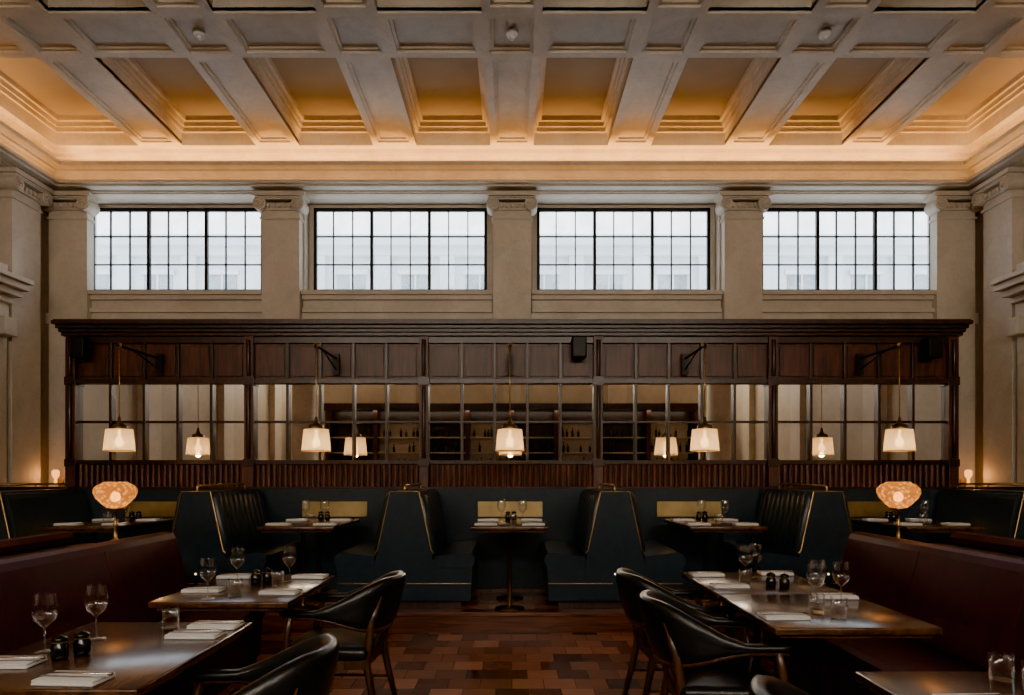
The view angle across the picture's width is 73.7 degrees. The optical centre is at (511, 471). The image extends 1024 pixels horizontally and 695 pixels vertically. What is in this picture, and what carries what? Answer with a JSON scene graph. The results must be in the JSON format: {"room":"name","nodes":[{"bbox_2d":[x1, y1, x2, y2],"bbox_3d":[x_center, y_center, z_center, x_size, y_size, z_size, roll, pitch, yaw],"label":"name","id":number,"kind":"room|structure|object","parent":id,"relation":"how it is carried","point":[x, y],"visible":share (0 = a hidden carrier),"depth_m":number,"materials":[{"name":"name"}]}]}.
{"room":"restaurant","nodes":[
{"label":"restaurant","id":0,"kind":"room"},
{"bbox_2d":[41,209,48,486],"bbox_3d":[-6.600,-1.700,1.750,0.300,6.400,15.500,0,0,0],"label":"wall","id":1,"kind":"structure","parent":0,"point":[44,221],"depth_m":9.42,"materials":[{"name":"stone"}]},
{"bbox_2d":[0,262,33,486],"bbox_3d":[-6.224,-0.665,7.562,0.448,3.770,2.025,0,0,0],"label":"door","id":2,"kind":"structure","parent":1,"relation":"in","point":[12,285],"depth_m":8.44,"materials":[{"name":"stone"}]},
{"bbox_2d":[0,167,54,486],"bbox_3d":[-6.313,-1.290,8.860,0.270,5.020,0.720,0,0,0],"label":"pilaster","id":3,"kind":"object","parent":1,"relation":"attached to","point":[22,196],"visible":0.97,"depth_m":8.82,"materials":[{"name":"stone"}]},
{"bbox_2d":[218,633,792,694],"bbox_3d":[0.000,1.450,-0.025,12.900,0.100,11.950,0,0,0],"label":"floor","id":4,"kind":"structure","parent":0,"point":[421,663],"depth_m":4.99,"materials":[{"name":"wood"}]},
{"bbox_2d":[0,622,252,694],"bbox_3d":[-1.470,1.025,2.500,0.700,0.750,0.920,0,0,0],"label":"dining table","id":5,"kind":"object","parent":4,"relation":"on","point":[139,655],"visible":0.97,"depth_m":2.38,"materials":[{"name":"brown wood"}]},
{"bbox_2d":[0,655,47,668],"bbox_3d":[-1.695,0.637,2.300,0.210,0.024,0.110,0,0,-2],"label":"folded napkin","id":6,"kind":"object","parent":5,"relation":"on","point":[6,662],"visible":1,"depth_m":2.28,"materials":[{"name":"white fabric"}]},
{"bbox_2d":[31,595,58,653],"bbox_3d":[-1.690,0.544,2.470,0.084,0.210,0.084,0,0,0],"label":"wine glass","id":7,"kind":"object","parent":5,"relation":"on","point":[36,652],"visible":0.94,"depth_m":2.46,"materials":[{"name":"glass"}]},
{"bbox_2d":[50,634,68,660],"bbox_3d":[-1.570,0.607,2.370,0.054,0.086,0.053,0,0,0],"label":"pot","id":8,"kind":"object","parent":5,"relation":"on","point":[59,650],"visible":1,"depth_m":2.35,"materials":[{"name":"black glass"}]},
{"bbox_2d":[30,670,115,686],"bbox_3d":[-1.355,0.637,2.120,0.210,0.024,0.110,0,0,4],"label":"folded napkin","id":9,"kind":"object","parent":5,"relation":"on","point":[58,677],"visible":1,"depth_m":2.09,"materials":[{"name":"white fabric"}]},
{"bbox_2d":[73,630,90,655],"bbox_3d":[-1.530,0.607,2.430,0.054,0.086,0.053,0,0,0],"label":"pot","id":10,"kind":"object","parent":5,"relation":"on","point":[82,644],"visible":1,"depth_m":2.41,"materials":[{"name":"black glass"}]},
{"bbox_2d":[161,613,179,629],"bbox_3d":[-1.420,0.605,2.840,0.072,0.090,0.072,0,0,0],"label":"water glass","id":11,"kind":"object","parent":5,"relation":"on","point":[168,626],"visible":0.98,"depth_m":2.84,"materials":[{"name":"glass"}]},
{"bbox_2d":[164,629,226,639],"bbox_3d":[-1.245,0.637,2.700,0.210,0.024,0.110,0,0,1],"label":"folded napkin","id":12,"kind":"object","parent":5,"relation":"on","point":[213,634],"visible":1,"depth_m":2.67,"materials":[{"name":"white fabric"}]},
{"bbox_2d":[186,620,244,629],"bbox_3d":[-1.235,0.637,2.860,0.210,0.024,0.110,0,0,1],"label":"folded napkin","id":13,"kind":"object","parent":5,"relation":"on","point":[201,624],"visible":0.95,"depth_m":2.83,"materials":[{"name":"white fabric"}]},
{"bbox_2d":[0,531,264,694],"bbox_3d":[-2.810,0.910,2.725,2.119,0.980,4.250,0,0,0],"label":"banquette","id":14,"kind":"object","parent":4,"relation":"on","point":[136,571],"visible":0.67,"depth_m":3.92,"materials":[{"name":"brown leather"}]},
{"bbox_2d":[92,482,137,539],"bbox_3d":[-2.730,0.283,4.700,0.265,0.431,0.272,0,0,0],"label":"table lamp","id":15,"kind":"object","parent":14,"relation":"on","point":[114,496],"visible":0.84,"depth_m":4.62,"materials":[{"name":"glass"}]},
{"bbox_2d":[148,575,334,664],"bbox_3d":[-1.470,1.025,3.870,0.700,0.750,0.920,0,0,0],"label":"dining table","id":16,"kind":"object","parent":4,"relation":"on","point":[250,600],"visible":0.89,"depth_m":3.59,"materials":[{"name":"brown wood"}]},
{"bbox_2d":[181,586,225,592],"bbox_3d":[-1.675,0.637,3.720,0.210,0.024,0.110,0,0,-2],"label":"folded napkin","id":17,"kind":"object","parent":16,"relation":"on","point":[197,589],"visible":1,"depth_m":3.67,"materials":[{"name":"white fabric"}]},
{"bbox_2d":[216,573,251,578],"bbox_3d":[-1.695,0.637,4.200,0.210,0.024,0.110,0,0,-2],"label":"folded napkin","id":18,"kind":"object","parent":16,"relation":"on","point":[228,575],"visible":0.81,"depth_m":4.15,"materials":[{"name":"white fabric"}]},
{"bbox_2d":[251,569,260,583],"bbox_3d":[-1.490,0.607,3.970,0.054,0.086,0.053,0,0,0],"label":"pot","id":19,"kind":"object","parent":16,"relation":"on","point":[255,577],"visible":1,"depth_m":3.95,"materials":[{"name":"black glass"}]},
{"bbox_2d":[263,568,271,582],"bbox_3d":[-1.440,0.607,4.020,0.054,0.086,0.053,0,0,0],"label":"pot","id":20,"kind":"object","parent":16,"relation":"on","point":[267,576],"visible":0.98,"depth_m":4.00,"materials":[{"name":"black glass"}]},
{"bbox_2d":[258,588,301,594],"bbox_3d":[-1.235,0.637,3.660,0.210,0.024,0.110,0,0,4],"label":"folded napkin","id":21,"kind":"object","parent":16,"relation":"on","point":[266,591],"visible":1,"depth_m":3.61,"materials":[{"name":"white fabric"}]},
{"bbox_2d":[291,573,328,578],"bbox_3d":[-1.235,0.637,4.199,0.210,0.024,0.110,0,0,7],"label":"folded napkin","id":22,"kind":"object","parent":16,"relation":"on","point":[297,575],"visible":1,"depth_m":4.17,"materials":[{"name":"white fabric"}]},
{"bbox_2d":[184,633,338,694],"bbox_3d":[-0.891,0.987,2.262,0.618,0.833,0.591,0,0,-2],"label":"dining chair","id":23,"kind":"object","parent":4,"relation":"on","point":[307,667],"visible":1,"depth_m":2.22,"materials":[{"name":"black leather"}]},
{"bbox_2d":[279,570,404,694],"bbox_3d":[-0.911,0.987,3.837,0.618,0.833,0.591,0,0,3],"label":"dining chair","id":24,"kind":"object","parent":4,"relation":"on","point":[365,615],"visible":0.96,"depth_m":3.62,"materials":[{"name":"black leather"}]},
{"bbox_2d":[616,568,735,694],"bbox_3d":[0.911,0.987,3.947,0.618,0.833,0.591,0,0,-3],"label":"dining chair","id":25,"kind":"object","parent":4,"relation":"on","point":[630,583],"visible":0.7,"depth_m":3.81,"materials":[{"name":"black leather"}]},
{"bbox_2d":[639,590,792,694],"bbox_3d":[0.901,0.987,3.163,0.618,0.833,0.591,0,0,3],"label":"dining chair","id":26,"kind":"object","parent":4,"relation":"on","point":[695,658],"visible":0.95,"depth_m":2.98,"materials":[{"name":"black leather"}]},
{"bbox_2d":[682,572,841,662],"bbox_3d":[1.450,1.025,4.040,0.700,0.750,0.780,0,0,0],"label":"dining table","id":27,"kind":"object","parent":4,"relation":"on","point":[799,585],"visible":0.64,"depth_m":3.94,"materials":[{"name":"brown wood"}]},
{"bbox_2d":[688,571,724,576],"bbox_3d":[1.225,0.637,4.280,0.210,0.024,0.110,0,0,-2],"label":"folded napkin","id":28,"kind":"object","parent":27,"relation":"on","point":[703,573],"visible":1,"depth_m":4.24,"materials":[{"name":"white fabric"}]},
{"bbox_2d":[709,582,749,587],"bbox_3d":[1.235,0.637,3.860,0.210,0.024,0.110,0,0,-2],"label":"folded napkin","id":29,"kind":"object","parent":27,"relation":"on","point":[713,584],"visible":1,"depth_m":3.84,"materials":[{"name":"white fabric"}]},
{"bbox_2d":[766,572,775,587],"bbox_3d":[1.460,0.607,3.850,0.054,0.086,0.053,0,0,0],"label":"pot","id":30,"kind":"object","parent":27,"relation":"on","point":[770,580],"visible":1,"depth_m":3.83,"materials":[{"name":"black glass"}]},
{"bbox_2d":[757,570,793,575],"bbox_3d":[1.675,0.637,4.330,0.210,0.024,0.110,0,0,4],"label":"folded napkin","id":31,"kind":"object","parent":27,"relation":"on","point":[761,572],"visible":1,"depth_m":4.30,"materials":[{"name":"white fabric"}]},
{"bbox_2d":[779,573,789,588],"bbox_3d":[1.520,0.607,3.810,0.054,0.086,0.053,0,0,0],"label":"pot","id":32,"kind":"object","parent":27,"relation":"on","point":[784,582],"visible":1,"depth_m":3.79,"materials":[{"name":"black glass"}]},
{"bbox_2d":[749,674,811,694],"bbox_3d":[0.941,0.987,1.780,0.618,0.833,0.591,0,0,0],"label":"dining chair","id":33,"kind":"object","parent":4,"relation":"on","point":[760,684],"visible":1,"depth_m":1.91,"materials":[{"name":"black leather"}]},
{"bbox_2d":[719,595,942,694],"bbox_3d":[1.450,1.025,3.235,0.700,0.750,0.780,0,0,0],"label":"dining table","id":34,"kind":"object","parent":4,"relation":"on","point":[865,619],"visible":0.88,"depth_m":3.05,"materials":[{"name":"brown wood"}]},
{"bbox_2d":[757,611,810,619],"bbox_3d":[1.215,0.637,3.040,0.210,0.024,0.110,0,0,-2],"label":"folded napkin","id":35,"kind":"object","parent":34,"relation":"on","point":[794,615],"visible":1,"depth_m":3.01,"materials":[{"name":"white fabric"}]},
{"bbox_2d":[808,599,824,613],"bbox_3d":[1.400,0.605,3.140,0.072,0.090,0.072,0,0,0],"label":"water glass","id":36,"kind":"object","parent":34,"relation":"on","point":[813,612],"visible":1,"depth_m":3.13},
{"bbox_2d":[811,592,858,599],"bbox_3d":[1.675,0.637,3.530,0.210,0.024,0.110,0,0,4],"label":"folded napkin","id":37,"kind":"object","parent":34,"relation":"on","point":[820,595],"visible":1,"depth_m":3.50,"materials":[{"name":"white fabric"}]},
{"bbox_2d":[830,599,847,618],"bbox_3d":[1.460,0.605,3.050,0.072,0.090,0.072,0,0,0],"label":"water glass","id":38,"kind":"object","parent":34,"relation":"on","point":[834,616],"visible":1,"depth_m":3.05,"materials":[{"name":"glass"}]},
{"bbox_2d":[762,531,1023,694],"bbox_3d":[2.810,0.910,2.725,2.119,0.980,4.250,0,0,0],"label":"banquette","id":39,"kind":"object","parent":4,"relation":"on","point":[970,586],"visible":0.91,"depth_m":3.69,"materials":[{"name":"brown leather"}]},
{"bbox_2d":[876,482,920,537],"bbox_3d":[2.660,0.283,4.700,0.265,0.431,0.272,0,0,0],"label":"table lamp","id":40,"kind":"object","parent":39,"relation":"on","point":[898,496],"visible":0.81,"depth_m":4.62,"materials":[{"name":"glass"}]},
{"bbox_2d":[856,672,1023,694],"bbox_3d":[1.470,1.025,1.770,0.700,0.750,0.920,0,0,0],"label":"dining table","id":41,"kind":"object","parent":4,"relation":"on","point":[880,683],"visible":1,"depth_m":2.11,"materials":[{"name":"brown wood"}]},
{"bbox_2d":[932,693,1012,694],"bbox_3d":[1.305,0.637,1.900,0.210,0.024,0.110,0,0,-2],"label":"folded napkin","id":42,"kind":"object","parent":41,"relation":"on","point":[948,693],"visible":1,"depth_m":1.94,"materials":[{"name":"white fabric"}]},
{"bbox_2d":[987,650,1015,683],"bbox_3d":[1.520,0.605,2.120,0.072,0.090,0.072,0,0,0],"label":"water glass","id":43,"kind":"object","parent":41,"relation":"on","point":[1012,682],"visible":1,"depth_m":2.11,"materials":[{"name":"glass"}]},
{"bbox_2d":[0,0,1023,148],"bbox_3d":[0.000,-4.650,1.750,12.900,0.500,15.500,0,0,0],"label":"ceiling","id":44,"kind":"structure","parent":0,"point":[75,74],"depth_m":7.89,"materials":[{"name":"paint"}]},
{"bbox_2d":[193,28,205,40],"bbox_3d":[-3.160,-4.410,6.900,0.120,0.080,0.120,0,0,0],"label":"smoke detector","id":45,"kind":"object","parent":44,"relation":"attached to","point":[200,34],"visible":1,"depth_m":6.87,"materials":[{"name":"white plastic"}]},
{"bbox_2d":[506,28,517,40],"bbox_3d":[0.000,-4.410,6.900,0.120,0.080,0.120,0,0,0],"label":"smoke detector","id":46,"kind":"object","parent":44,"relation":"attached to","point":[511,33],"visible":1,"depth_m":6.87,"materials":[{"name":"white plastic"}]},
{"bbox_2d":[818,28,830,40],"bbox_3d":[3.160,-4.410,6.900,0.120,0.080,0.120,0,0,0],"label":"smoke detector","id":47,"kind":"object","parent":44,"relation":"attached to","point":[823,34],"visible":1,"depth_m":6.87,"materials":[{"name":"white plastic"}]},
{"bbox_2d":[262,588,761,632],"bbox_3d":[0.000,1.359,7.710,12.900,0.281,3.580,0,0,0],"label":"floor","id":48,"kind":"structure","parent":0,"point":[539,614],"depth_m":5.95,"materials":[{"name":"brown wood"}]},
{"bbox_2d":[0,483,91,541],"bbox_3d":[-4.650,0.666,6.582,1.250,1.109,1.146,0,0,0],"label":"bench","id":49,"kind":"object","parent":48,"relation":"on","point":[23,513],"depth_m":6.43,"materials":[{"name":"leather"}]},
{"bbox_2d":[40,519,172,541],"bbox_3d":[-3.720,0.845,6.360,0.660,0.750,1.020,0,0,0],"label":"table","id":50,"kind":"object","parent":48,"relation":"on","point":[94,527],"visible":0.33,"depth_m":6.00,"materials":[{"name":"brown wood"}]},
{"bbox_2d":[54,522,82,524],"bbox_3d":[-3.925,0.457,6.050,0.210,0.024,0.110,0,0,0],"label":"folded napkin","id":51,"kind":"object","parent":50,"relation":"on","point":[59,523],"visible":1,"depth_m":6.00,"materials":[{"name":"white fabric"}]},
{"bbox_2d":[92,518,118,520],"bbox_3d":[-3.925,0.457,6.600,0.210,0.024,0.110,0,0,0],"label":"folded napkin","id":52,"kind":"object","parent":50,"relation":"on","point":[96,519],"visible":0.91,"depth_m":6.55,"materials":[{"name":"white fabric"}]},
{"bbox_2d":[101,522,129,524],"bbox_3d":[-3.505,0.457,6.050,0.210,0.024,0.110,0,0,0],"label":"folded napkin","id":53,"kind":"object","parent":50,"relation":"on","point":[106,523],"visible":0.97,"depth_m":6.00,"materials":[{"name":"white fabric"}]},
{"bbox_2d":[129,511,134,519],"bbox_3d":[-3.740,0.426,6.720,0.054,0.086,0.053,0,0,0],"label":"pot","id":54,"kind":"object","parent":50,"relation":"on","point":[131,514],"visible":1,"depth_m":6.70,"materials":[{"name":"black glass"}]},
{"bbox_2d":[136,518,161,520],"bbox_3d":[-3.505,0.457,6.600,0.210,0.024,0.110,0,0,0],"label":"folded napkin","id":55,"kind":"object","parent":50,"relation":"on","point":[140,519],"visible":1,"depth_m":6.55,"materials":[{"name":"white fabric"}]},
{"bbox_2d":[171,483,300,586],"bbox_3d":[-2.790,0.666,6.582,1.250,1.109,1.146,0,0,0],"label":"bench","id":56,"kind":"object","parent":48,"relation":"on","point":[208,525],"depth_m":6.03,"materials":[{"name":"leather"}]},
{"bbox_2d":[257,519,359,609],"bbox_3d":[-1.860,0.845,6.360,0.660,0.750,1.020,0,0,0],"label":"table","id":57,"kind":"object","parent":48,"relation":"on","point":[296,526],"visible":0.75,"depth_m":6.06,"materials":[{"name":"brown wood"}]},
{"bbox_2d":[265,522,291,524],"bbox_3d":[-2.065,0.457,6.050,0.210,0.024,0.110,0,0,0],"label":"folded napkin","id":58,"kind":"object","parent":57,"relation":"on","point":[268,523],"visible":1,"depth_m":6.00,"materials":[{"name":"white fabric"}]},
{"bbox_2d":[286,518,309,520],"bbox_3d":[-2.065,0.457,6.600,0.210,0.024,0.110,0,0,0],"label":"folded napkin","id":59,"kind":"object","parent":57,"relation":"on","point":[288,519],"visible":1,"depth_m":6.55,"materials":[{"name":"white fabric"}]},
{"bbox_2d":[313,522,338,524],"bbox_3d":[-1.645,0.457,6.050,0.210,0.024,0.110,0,0,0],"label":"folded napkin","id":60,"kind":"object","parent":57,"relation":"on","point":[315,523],"visible":1,"depth_m":6.00,"materials":[{"name":"white fabric"}]},
{"bbox_2d":[330,518,352,520],"bbox_3d":[-1.645,0.457,6.600,0.210,0.024,0.110,0,0,0],"label":"folded napkin","id":61,"kind":"object","parent":57,"relation":"on","point":[331,519],"visible":1,"depth_m":6.55,"materials":[{"name":"white fabric"}]},
{"bbox_2d":[334,483,480,608],"bbox_3d":[-0.950,0.666,6.582,1.250,1.109,1.146,0,0,0],"label":"bench","id":62,"kind":"object","parent":48,"relation":"on","point":[411,538],"depth_m":6.03,"materials":[{"name":"leather"}]},
{"bbox_2d":[471,519,547,611],"bbox_3d":[-0.020,0.845,6.360,0.660,0.750,1.020,0,0,0],"label":"table","id":63,"kind":"object","parent":48,"relation":"on","point":[505,526],"visible":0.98,"depth_m":6.06,"materials":[{"name":"brown wood"}]},
{"bbox_2d":[475,522,498,524],"bbox_3d":[-0.225,0.457,6.050,0.210,0.024,0.110,0,0,0],"label":"folded napkin","id":64,"kind":"object","parent":63,"relation":"on","point":[476,523],"visible":1,"depth_m":6.00,"materials":[{"name":"white fabric"}]},
{"bbox_2d":[478,518,499,520],"bbox_3d":[-0.225,0.457,6.600,0.210,0.024,0.110,0,0,0],"label":"folded napkin","id":65,"kind":"object","parent":63,"relation":"on","point":[479,519],"visible":1,"depth_m":6.55,"materials":[{"name":"white fabric"}]},
{"bbox_2d":[521,518,542,520],"bbox_3d":[0.195,0.457,6.600,0.210,0.024,0.110,0,0,0],"label":"folded napkin","id":66,"kind":"object","parent":63,"relation":"on","point":[522,519],"visible":1,"depth_m":6.55,"materials":[{"name":"white fabric"}]},
{"bbox_2d":[522,522,545,524],"bbox_3d":[0.195,0.457,6.050,0.210,0.024,0.110,0,0,0],"label":"folded napkin","id":67,"kind":"object","parent":63,"relation":"on","point":[523,523],"visible":1,"depth_m":6.00,"materials":[{"name":"white fabric"}]},
{"bbox_2d":[51,319,972,486],"bbox_3d":[0.000,-0.190,7.353,9.612,2.820,0.485,0,0,0],"label":"wall","id":68,"kind":"structure","parent":48,"relation":"on","point":[425,402],"depth_m":7.27,"materials":[{"name":"brown wood"}]},
{"bbox_2d":[69,336,89,358],"bbox_3d":[-4.520,-1.300,7.163,0.150,0.220,0.184,0,0,0],"label":"wall speaker","id":69,"kind":"object","parent":68,"relation":"attached to","point":[79,346],"visible":1,"depth_m":7.08,"materials":[{"name":"black plastic"}]},
{"bbox_2d":[102,343,162,451],"bbox_3d":[-3.730,-0.723,6.785,0.280,1.054,0.880,0,0,0],"label":"pendant lamp","id":70,"kind":"object","parent":68,"relation":"hanging from","point":[119,438],"visible":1,"depth_m":6.44,"materials":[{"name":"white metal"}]},
{"bbox_2d":[301,343,339,451],"bbox_3d":[-1.860,-0.723,6.785,0.280,1.054,0.880,0,0,0],"label":"pendant lamp","id":71,"kind":"object","parent":68,"relation":"hanging from","point":[316,438],"visible":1,"depth_m":6.42,"materials":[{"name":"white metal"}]},
{"bbox_2d":[495,343,523,451],"bbox_3d":[-0.020,-0.723,6.785,0.280,1.054,0.880,0,0,0],"label":"pendant lamp","id":72,"kind":"object","parent":68,"relation":"hanging from","point":[509,438],"visible":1,"depth_m":6.40,"materials":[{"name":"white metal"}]},
{"bbox_2d":[571,336,586,358],"bbox_3d":[0.700,-1.300,7.163,0.150,0.220,0.184,0,0,0],"label":"wall speaker","id":73,"kind":"object","parent":68,"relation":"attached to","point":[578,343],"visible":1,"depth_m":7.07,"materials":[{"name":"black plastic"}]},
{"bbox_2d":[682,343,719,451],"bbox_3d":[1.830,-0.723,6.785,0.280,1.054,0.880,0,0,0],"label":"pendant lamp","id":74,"kind":"object","parent":68,"relation":"hanging from","point":[704,438],"visible":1,"depth_m":6.42,"materials":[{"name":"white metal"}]},
{"bbox_2d":[856,343,915,451],"bbox_3d":[3.680,-0.723,6.785,0.280,1.054,0.880,0,0,0],"label":"pendant lamp","id":75,"kind":"object","parent":68,"relation":"hanging from","point":[899,438],"visible":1,"depth_m":6.44,"materials":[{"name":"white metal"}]},
{"bbox_2d":[922,336,942,358],"bbox_3d":[4.400,-1.300,7.163,0.150,0.220,0.184,0,0,0],"label":"wall speaker","id":76,"kind":"object","parent":68,"relation":"attached to","point":[932,346],"visible":1,"depth_m":7.08,"materials":[{"name":"black plastic"}]},
{"bbox_2d":[0,483,1023,587],"bbox_3d":[0.000,0.667,7.229,12.400,1.106,0.182,0,0,0],"label":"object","id":77,"kind":"object","parent":48,"relation":"on","point":[461,506],"visible":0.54,"depth_m":7.17,"materials":[{"name":"leather"}]},
{"bbox_2d":[539,483,685,608],"bbox_3d":[0.910,0.666,6.582,1.250,1.109,1.146,0,0,0],"label":"bench","id":78,"kind":"object","parent":48,"relation":"on","point":[607,535],"depth_m":6.03,"materials":[{"name":"leather"}]},
{"bbox_2d":[664,519,766,605],"bbox_3d":[1.860,0.845,6.360,0.660,0.750,1.020,0,0,0],"label":"table","id":79,"kind":"object","parent":48,"relation":"on","point":[723,527],"visible":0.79,"depth_m":6.06,"materials":[{"name":"brown wood"}]},
{"bbox_2d":[671,518,693,520],"bbox_3d":[1.655,0.457,6.600,0.210,0.024,0.110,0,0,0],"label":"folded napkin","id":80,"kind":"object","parent":79,"relation":"on","point":[673,519],"visible":1,"depth_m":6.55,"materials":[{"name":"white fabric"}]},
{"bbox_2d":[686,522,710,524],"bbox_3d":[1.655,0.457,6.050,0.210,0.024,0.110,0,0,0],"label":"folded napkin","id":81,"kind":"object","parent":79,"relation":"on","point":[687,523],"visible":1,"depth_m":6.00,"materials":[{"name":"white fabric"}]},
{"bbox_2d":[714,518,737,520],"bbox_3d":[2.075,0.457,6.600,0.210,0.024,0.110,0,0,0],"label":"folded napkin","id":82,"kind":"object","parent":79,"relation":"on","point":[716,519],"visible":0.96,"depth_m":6.55,"materials":[{"name":"white fabric"}]},
{"bbox_2d":[733,522,758,524],"bbox_3d":[2.075,0.457,6.050,0.210,0.024,0.110,0,0,0],"label":"folded napkin","id":83,"kind":"object","parent":79,"relation":"on","point":[734,523],"visible":1,"depth_m":6.00,"materials":[{"name":"white fabric"}]},
{"bbox_2d":[723,483,852,587],"bbox_3d":[2.790,0.666,6.582,1.250,1.109,1.146,0,0,0],"label":"bench","id":84,"kind":"object","parent":48,"relation":"on","point":[804,527],"depth_m":6.03,"materials":[{"name":"leather"}]},
{"bbox_2d":[851,519,983,541],"bbox_3d":[3.720,0.845,6.360,0.660,0.750,1.020,0,0,0],"label":"table","id":85,"kind":"object","parent":48,"relation":"on","point":[932,526],"visible":0.4,"depth_m":6.00,"materials":[{"name":"brown wood"}]},
{"bbox_2d":[862,518,887,520],"bbox_3d":[3.515,0.457,6.600,0.210,0.024,0.110,0,0,0],"label":"folded napkin","id":86,"kind":"object","parent":85,"relation":"on","point":[865,519],"visible":1,"depth_m":6.55,"materials":[{"name":"white fabric"}]},
{"bbox_2d":[894,522,922,524],"bbox_3d":[3.515,0.457,6.050,0.210,0.024,0.110,0,0,0],"label":"folded napkin","id":87,"kind":"object","parent":85,"relation":"on","point":[901,523],"visible":0.82,"depth_m":6.00,"materials":[{"name":"white fabric"}]},
{"bbox_2d":[905,518,931,520],"bbox_3d":[3.935,0.457,6.600,0.210,0.024,0.110,0,0,0],"label":"folded napkin","id":88,"kind":"object","parent":85,"relation":"on","point":[908,519],"visible":1,"depth_m":6.55,"materials":[{"name":"white fabric"}]},
{"bbox_2d":[941,522,969,524],"bbox_3d":[3.935,0.457,6.050,0.210,0.024,0.110,0,0,0],"label":"folded napkin","id":89,"kind":"object","parent":85,"relation":"on","point":[943,523],"visible":1,"depth_m":6.00,"materials":[{"name":"white fabric"}]},
{"bbox_2d":[932,483,1023,541],"bbox_3d":[4.650,0.666,6.582,1.250,1.109,1.146,0,0,0],"label":"bench","id":90,"kind":"object","parent":48,"relation":"on","point":[1000,513],"depth_m":6.43,"materials":[{"name":"leather"}]},
{"bbox_2d":[98,199,925,312],"bbox_3d":[0.000,-1.700,9.700,13.500,6.400,0.400,0,0,0],"label":"wall","id":91,"kind":"structure","parent":0,"point":[103,201],"depth_m":9.59,"materials":[{"name":"stone"}]},
{"bbox_2d":[41,191,100,486],"bbox_3d":[-6.080,-1.290,9.363,0.720,5.020,0.270,0,0,0],"label":"pilaster","id":92,"kind":"object","parent":91,"relation":"attached to","point":[71,213],"visible":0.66,"depth_m":9.35,"materials":[{"name":"stone"}]},
{"bbox_2d":[52,470,63,486],"bbox_3d":[-6.160,0.106,9.248,0.094,0.272,0.156,0,0,0],"label":"wall sconce","id":93,"kind":"object","parent":92,"relation":"attached to","point":[55,473],"visible":0.73,"depth_m":9.21,"materials":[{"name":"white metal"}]},
{"bbox_2d":[94,205,261,289],"bbox_3d":[-4.755,-3.150,9.765,2.600,1.300,0.150,0,0,0],"label":"window","id":94,"kind":"structure","parent":91,"relation":"in","point":[206,209],"depth_m":9.71,"materials":[{"name":"metal"}]},
{"bbox_2d":[251,191,309,318],"bbox_3d":[-3.170,-1.290,9.363,0.720,5.020,0.270,0,0,0],"label":"pilaster","id":95,"kind":"object","parent":91,"relation":"attached to","point":[282,212],"visible":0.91,"depth_m":9.35,"materials":[{"name":"stone"}]},
{"bbox_2d":[309,205,491,289],"bbox_3d":[-1.585,-3.150,9.765,2.600,1.300,0.150,0,0,0],"label":"window","id":96,"kind":"structure","parent":91,"relation":"in","point":[313,209],"depth_m":9.72,"materials":[{"name":"metal"}]},
{"bbox_2d":[46,290,977,324],"bbox_3d":[0.000,-2.275,9.510,12.900,0.450,0.280,0,0,0],"label":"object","id":97,"kind":"structure","parent":91,"relation":"attached to","point":[106,304],"depth_m":9.41,"materials":[{"name":"stone"}]},
{"bbox_2d":[485,191,538,318],"bbox_3d":[0.000,-1.290,9.363,0.720,5.020,0.270,0,0,0],"label":"pilaster","id":98,"kind":"object","parent":91,"relation":"attached to","point":[511,211],"visible":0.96,"depth_m":9.35,"materials":[{"name":"stone"}]},
{"bbox_2d":[532,205,714,289],"bbox_3d":[1.585,-3.150,9.765,2.600,1.300,0.150,0,0,0],"label":"window","id":99,"kind":"structure","parent":91,"relation":"in","point":[709,209],"depth_m":9.72,"materials":[{"name":"metal"}]},
{"bbox_2d":[714,191,772,318],"bbox_3d":[3.170,-1.290,9.363,0.720,5.020,0.270,0,0,0],"label":"pilaster","id":100,"kind":"object","parent":91,"relation":"attached to","point":[741,212],"visible":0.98,"depth_m":9.35,"materials":[{"name":"stone"}]},
{"bbox_2d":[762,205,929,289],"bbox_3d":[4.755,-3.150,9.765,2.600,1.300,0.150,0,0,0],"label":"window","id":101,"kind":"structure","parent":91,"relation":"in","point":[817,209],"depth_m":9.71,"materials":[{"name":"metal"}]},
{"bbox_2d":[923,191,982,486],"bbox_3d":[6.080,-1.290,9.363,0.720,5.020,0.270,0,0,0],"label":"pilaster","id":102,"kind":"object","parent":91,"relation":"attached to","point":[951,213],"visible":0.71,"depth_m":9.35,"materials":[{"name":"stone"}]},
{"bbox_2d":[960,470,971,486],"bbox_3d":[6.160,0.106,9.248,0.094,0.272,0.156,0,0,0],"label":"wall sconce","id":103,"kind":"object","parent":102,"relation":"attached to","point":[968,473],"visible":0.71,"depth_m":9.21,"materials":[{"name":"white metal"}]},
{"bbox_2d":[975,209,982,486],"bbox_3d":[6.600,-1.700,1.750,0.300,6.400,15.500,0,0,0],"label":"wall","id":104,"kind":"structure","parent":0,"point":[979,221],"depth_m":9.42,"materials":[{"name":"stone"}]},
{"bbox_2d":[0,112,1023,198],"bbox_3d":[0.000,-4.100,1.750,12.900,0.600,15.500,0,0,0],"label":"trim","id":105,"kind":"structure","parent":104,"relation":"attached to","point":[106,173],"depth_m":9.23,"materials":[{"name":"paint"}]},
{"bbox_2d":[969,167,1023,486],"bbox_3d":[6.313,-1.290,8.860,0.270,5.020,0.720,0,0,0],"label":"pilaster","id":106,"kind":"object","parent":104,"relation":"attached to","point":[1001,196],"visible":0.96,"depth_m":8.82,"materials":[{"name":"stone"}]},
{"bbox_2d":[990,262,1023,486],"bbox_3d":[6.224,-0.665,7.562,0.448,3.770,2.025,0,0,0],"label":"door frame","id":107,"kind":"structure","parent":104,"relation":"in","point":[1011,285],"depth_m":8.44,"materials":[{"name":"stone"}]},
{"label":"outside","id":108,"kind":"structure","parent":0,"visible":0},
{"bbox_2d":[97,234,926,288],"bbox_3d":[0.110,-2.150,17.325,34.220,7.300,1.350,0,0,0],"label":"building","id":109,"kind":"structure","parent":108,"point":[342,247],"depth_m":16.85,"materials":[{"name":"stone"}]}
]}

